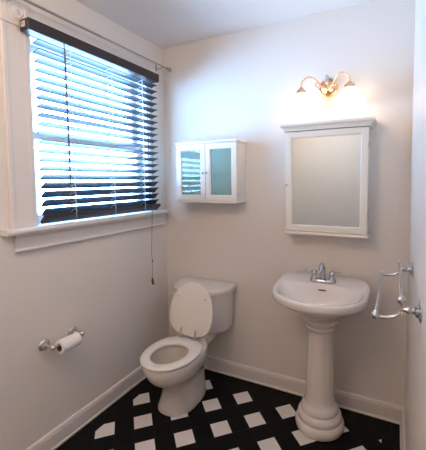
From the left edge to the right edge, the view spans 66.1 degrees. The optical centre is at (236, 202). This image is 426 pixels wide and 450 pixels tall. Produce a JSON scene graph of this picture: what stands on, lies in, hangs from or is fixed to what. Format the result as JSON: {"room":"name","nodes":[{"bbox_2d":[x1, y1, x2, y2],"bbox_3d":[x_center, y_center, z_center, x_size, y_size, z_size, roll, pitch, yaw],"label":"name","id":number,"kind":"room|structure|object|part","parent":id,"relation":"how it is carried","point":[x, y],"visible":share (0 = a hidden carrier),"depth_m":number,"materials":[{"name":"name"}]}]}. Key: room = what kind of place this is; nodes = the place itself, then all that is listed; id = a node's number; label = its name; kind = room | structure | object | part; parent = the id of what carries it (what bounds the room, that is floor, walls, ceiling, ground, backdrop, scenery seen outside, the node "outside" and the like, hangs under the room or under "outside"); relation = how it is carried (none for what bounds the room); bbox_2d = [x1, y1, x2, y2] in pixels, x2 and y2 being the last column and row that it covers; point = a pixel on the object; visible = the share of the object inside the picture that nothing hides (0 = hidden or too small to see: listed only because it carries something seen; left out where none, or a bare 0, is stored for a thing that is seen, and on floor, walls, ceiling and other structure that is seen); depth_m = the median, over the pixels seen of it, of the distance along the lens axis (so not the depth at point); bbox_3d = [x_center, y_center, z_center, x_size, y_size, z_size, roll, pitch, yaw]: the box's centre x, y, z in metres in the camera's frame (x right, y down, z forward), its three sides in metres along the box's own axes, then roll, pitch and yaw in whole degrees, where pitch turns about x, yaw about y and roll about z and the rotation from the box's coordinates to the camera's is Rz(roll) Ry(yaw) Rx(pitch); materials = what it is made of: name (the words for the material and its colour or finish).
{"room":"bathroom","nodes":[
{"label":"bathroom","id":0,"kind":"room"},
{"bbox_2d":[0,0,168,449],"bbox_3d":[-1.232,0.124,1.384,0.160,2.440,2.750,1,4,26],"label":"wall","id":1,"kind":"structure","parent":0,"point":[102,287],"depth_m":1.86,"materials":[{"name":"beige paint"}]},
{"bbox_2d":[38,326,83,350],"bbox_3d":[-0.927,0.735,1.756,0.088,0.060,0.228,1,4,26],"label":"toilet paper holder","id":2,"kind":"object","parent":1,"relation":"attached to","point":[44,344],"visible":0.85,"depth_m":1.69,"materials":[{"name":"silver metal"}]},
{"bbox_3d":[-0.974,0.740,1.686,0.064,0.060,0.060,1,4,26],"label":"post","id":3,"kind":"part","parent":2,"relation":"part of","materials":[{"name":"silver metal"}]},
{"bbox_3d":[-0.938,0.741,1.668,0.030,0.031,0.031,1,4,26],"label":"knob","id":4,"kind":"part","parent":2,"relation":"part of","materials":[{"name":"silver metal"}]},
{"bbox_2d":[55,332,81,353],"bbox_3d":[-0.897,0.752,1.744,0.073,0.078,0.110,1,4,26],"label":"toilet paper roll","id":5,"kind":"object","parent":2,"relation":"hanging from","point":[67,343],"visible":0.94,"depth_m":1.72,"materials":[{"name":"white paper"}]},
{"bbox_3d":[-0.900,0.730,1.837,0.064,0.060,0.060,1,4,26],"label":"post","id":6,"kind":"part","parent":2,"relation":"part of","materials":[{"name":"silver metal"}]},
{"bbox_2d":[0,0,168,252],"bbox_3d":[-0.873,-0.393,2.009,0.212,1.198,1.161,1,4,26],"label":"window","id":7,"kind":"structure","parent":1,"relation":"in","point":[17,47],"depth_m":1.61,"materials":[{"name":"white paint"}]},
{"bbox_3d":[-1.036,-0.356,1.558,0.018,0.948,0.125,1,4,26],"label":"casing","id":8,"kind":"part","parent":7,"relation":"part of","materials":[{"name":"white paint"}]},
{"bbox_3d":[-0.933,-0.602,2.035,0.032,0.487,0.826,1,4,26],"label":"sash","id":9,"kind":"part","parent":7,"relation":"part of","materials":[{"name":"white paint"}]},
{"bbox_3d":[-0.847,0.102,2.031,0.162,0.031,1.161,1,4,26],"label":"sill","id":10,"kind":"part","parent":7,"relation":"part of","materials":[{"name":"white paint"}]},
{"bbox_3d":[-0.898,-0.154,2.049,0.032,0.479,0.826,1,4,26],"label":"sash","id":11,"kind":"part","parent":7,"relation":"part of","materials":[{"name":"white paint"}]},
{"bbox_3d":[-0.826,-0.924,1.959,0.018,0.125,0.850,1,4,26],"label":"casing","id":12,"kind":"part","parent":7,"relation":"part of","materials":[{"name":"white paint"}]},
{"bbox_2d":[20,17,160,284],"bbox_3d":[-0.778,-0.140,1.984,0.072,1.500,0.942,1,4,26],"label":"blind","id":13,"kind":"object","parent":7,"relation":"attached to","point":[32,27],"visible":1,"depth_m":1.86,"materials":[{"name":"grey"}]},
{"bbox_3d":[-0.893,-0.370,1.752,0.058,0.902,0.014,1,4,26],"label":"ladder cord","id":14,"kind":"part","parent":13,"relation":"part of","materials":[{"name":"fabric"}]},
{"bbox_3d":[-0.771,0.054,2.026,0.047,0.048,0.886,1,4,26],"label":"rail","id":15,"kind":"part","parent":13,"relation":"part of","materials":[{"name":"brown"}]},
{"bbox_3d":[-0.772,-0.388,1.998,0.058,0.902,0.014,1,4,26],"label":"ladder cord","id":16,"kind":"part","parent":13,"relation":"part of","materials":[{"name":"fabric"}]},
{"bbox_3d":[-0.656,-0.405,2.236,0.058,0.902,0.014,1,4,26],"label":"ladder cord","id":17,"kind":"part","parent":13,"relation":"part of","materials":[{"name":"fabric"}]},
{"bbox_3d":[-0.597,-0.161,2.296,0.005,1.402,0.034,2,5,36],"label":"lift cord","id":18,"kind":"part","parent":13,"relation":"part of","materials":[{"name":"fabric"}]},
{"bbox_3d":[-0.607,-0.418,2.432,0.018,0.948,0.125,1,4,26],"label":"casing","id":19,"kind":"part","parent":7,"relation":"part of","materials":[{"name":"white paint"}]},
{"bbox_2d":[25,366,145,449],"bbox_3d":[-1.147,1.294,1.409,0.022,0.100,2.722,1,4,26],"label":"baseboard","id":20,"kind":"structure","parent":1,"relation":"attached to","point":[52,440],"depth_m":1.94,"materials":[{"name":"white paint"}]},
{"bbox_2d":[23,0,170,71],"bbox_3d":[-0.842,-0.951,1.831,0.100,0.050,1.440,1,4,26],"label":"curtain rod","id":21,"kind":"object","parent":1,"relation":"attached to","point":[27,1],"visible":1,"depth_m":1.80,"materials":[{"name":"silver metal"}]},
{"bbox_2d":[76,0,371,48],"bbox_3d":[-0.406,-1.103,0.892,2.022,0.060,3.070,1,4,26],"label":"ceiling","id":22,"kind":"structure","parent":0,"point":[163,23],"depth_m":1.98,"materials":[{"name":"white paint"}]},
{"bbox_2d":[55,369,399,449],"bbox_3d":[-0.386,1.392,1.058,2.022,0.060,3.070,1,4,26],"label":"floor","id":23,"kind":"structure","parent":0,"point":[233,413],"depth_m":1.90,"materials":[{"name":"tile"}]},
{"bbox_2d":[140,277,235,416],"bbox_3d":[-0.357,0.911,2.129,0.458,0.756,0.714,1,4,26],"label":"toilet","id":24,"kind":"object","parent":23,"relation":"on","point":[201,309],"visible":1,"depth_m":2.08,"materials":[{"name":"white ceramic"}]},
{"bbox_3d":[-0.394,0.903,1.966,0.334,0.021,0.390,1,4,26],"label":"seat","id":25,"kind":"part","parent":24,"relation":"part of","materials":[{"name":"white plastic"}]},
{"bbox_3d":[-0.296,0.701,2.156,0.332,0.340,0.084,1,4,26],"label":"lid","id":26,"kind":"part","parent":24,"relation":"part of","materials":[{"name":"white plastic"}]},
{"bbox_3d":[-0.256,0.598,2.319,0.458,0.040,0.244,1,4,26],"label":"tank lid","id":27,"kind":"part","parent":24,"relation":"part of","materials":[{"name":"white ceramic"}]},
{"bbox_3d":[-0.253,0.753,2.334,0.426,0.270,0.222,1,4,26],"label":"tank","id":28,"kind":"part","parent":24,"relation":"part of","materials":[{"name":"white ceramic"}]},
{"bbox_2d":[272,263,369,441],"bbox_3d":[0.463,0.826,1.843,0.520,0.952,0.490,1,4,26],"label":"pedestal sink","id":29,"kind":"object","parent":23,"relation":"on","point":[321,297],"visible":1,"depth_m":1.83,"materials":[{"name":"white ceramic"}]},
{"bbox_2d":[272,271,369,323],"bbox_3d":[0.461,0.553,1.825,0.520,0.202,0.490,1,4,26],"label":"basin","id":30,"kind":"object","parent":29,"relation":"in","point":[320,299],"depth_m":1.84,"materials":[{"name":"white ceramic"}]},
{"bbox_2d":[306,263,340,283],"bbox_3d":[0.496,0.407,1.889,0.204,0.124,0.116,1,4,26],"label":"faucet","id":31,"kind":"object","parent":29,"relation":"on","point":[313,279],"depth_m":1.90,"materials":[{"name":"grey metal"}]},
{"bbox_2d":[163,0,415,406],"bbox_3d":[0.244,0.052,2.279,2.022,2.440,0.160,1,4,26],"label":"wall","id":32,"kind":"structure","parent":0,"point":[240,85],"depth_m":2.13,"materials":[{"name":"beige paint"}]},
{"bbox_2d":[175,139,246,203],"bbox_3d":[-0.184,-0.214,2.287,0.490,0.422,0.168,1,4,26],"label":"upper cabinet","id":33,"kind":"object","parent":32,"relation":"attached to","point":[211,171],"visible":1,"depth_m":2.26,"materials":[{"name":"white wood"}]},
{"bbox_3d":[-0.317,-0.212,2.291,0.236,0.389,0.018,1,4,26],"label":"door","id":34,"kind":"part","parent":33,"relation":"part of","materials":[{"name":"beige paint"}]},
{"bbox_3d":[-0.101,-0.207,2.186,0.236,0.389,0.018,1,4,26],"label":"door","id":35,"kind":"part","parent":33,"relation":"part of","materials":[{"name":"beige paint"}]},
{"bbox_2d":[204,355,403,424],"bbox_3d":[0.213,1.226,2.275,1.702,0.100,0.022,1,4,26],"label":"baseboard","id":36,"kind":"structure","parent":32,"relation":"attached to","point":[371,407],"depth_m":2.19,"materials":[{"name":"white paint"}]},
{"bbox_2d":[286,71,366,109],"bbox_3d":[0.514,-0.664,1.893,0.460,0.192,0.203,1,4,26],"label":"wall light","id":37,"kind":"object","parent":32,"relation":"attached to","point":[350,95],"visible":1,"depth_m":1.90,"materials":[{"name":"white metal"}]},
{"bbox_3d":[0.388,-0.612,1.949,0.176,0.081,0.176,-4,5,-41],"label":"lamp shade","id":38,"kind":"part","parent":37,"relation":"part of","materials":[{"name":"white glass"}]},
{"bbox_3d":[0.460,-0.711,1.939,0.155,0.073,0.029,-1,4,-5],"label":"arm","id":39,"kind":"part","parent":37,"relation":"part of","materials":[{"name":"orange metal"}]},
{"bbox_3d":[0.586,-0.708,1.877,0.029,0.073,0.155,-3,5,-33],"label":"arm","id":40,"kind":"part","parent":37,"relation":"part of","materials":[{"name":"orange metal"}]},
{"bbox_3d":[0.634,-0.606,1.829,0.176,0.081,0.176,-4,5,-41],"label":"lamp shade","id":41,"kind":"part","parent":37,"relation":"part of","materials":[{"name":"white glass"}]},
{"bbox_2d":[279,116,376,238],"bbox_3d":[0.535,-0.141,1.944,0.534,0.667,0.158,1,4,26],"label":"medicine cabinet","id":42,"kind":"object","parent":32,"relation":"attached to","point":[328,161],"visible":1,"depth_m":1.89,"materials":[{"name":"white wood"}]},
{"bbox_2d":[292,134,360,226],"bbox_3d":[0.517,-0.125,1.909,0.398,0.527,0.004,1,4,26],"label":"mirror","id":43,"kind":"object","parent":42,"relation":"attached to","point":[326,168],"depth_m":1.90,"materials":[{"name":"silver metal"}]},
{"bbox_3d":[0.533,-0.452,1.924,0.534,0.044,0.158,1,4,26],"label":"cornice","id":44,"kind":"part","parent":42,"relation":"part of","materials":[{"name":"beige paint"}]},
{"bbox_2d":[404,0,425,449],"bbox_3d":[0.441,0.165,0.566,0.160,2.440,2.750,1,4,26],"label":"wall","id":45,"kind":"structure","parent":0,"point":[415,367],"depth_m":1.16,"materials":[{"name":"beige paint"}]},
{"bbox_2d":[371,260,421,323],"bbox_3d":[0.558,0.286,1.142,0.130,0.080,0.530,1,4,26],"label":"towel rack","id":46,"kind":"object","parent":45,"relation":"attached to","point":[417,310],"visible":1,"depth_m":0.95,"materials":[{"name":"grey metal"}]},
{"bbox_3d":[0.441,0.305,0.939,0.078,0.064,0.010,1,4,26],"label":"arm","id":47,"kind":"part","parent":46,"relation":"part of","materials":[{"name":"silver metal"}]},
{"bbox_3d":[0.648,0.276,1.360,0.078,0.064,0.010,1,4,26],"label":"arm","id":48,"kind":"part","parent":46,"relation":"part of","materials":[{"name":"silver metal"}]},
{"bbox_3d":[0.697,0.272,1.335,0.050,0.060,0.060,1,4,26],"label":"wall plate","id":49,"kind":"part","parent":46,"relation":"part of","materials":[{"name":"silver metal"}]},
{"bbox_3d":[0.490,0.302,0.914,0.050,0.060,0.060,1,4,26],"label":"wall plate","id":50,"kind":"part","parent":46,"relation":"part of","materials":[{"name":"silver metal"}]},
{"bbox_2d":[400,410,405,449],"bbox_3d":[0.362,1.332,0.671,0.022,0.100,2.722,1,4,26],"label":"baseboard","id":51,"kind":"structure","parent":45,"relation":"attached to","point":[402,425],"depth_m":1.76,"materials":[{"name":"white paint"}]}
]}

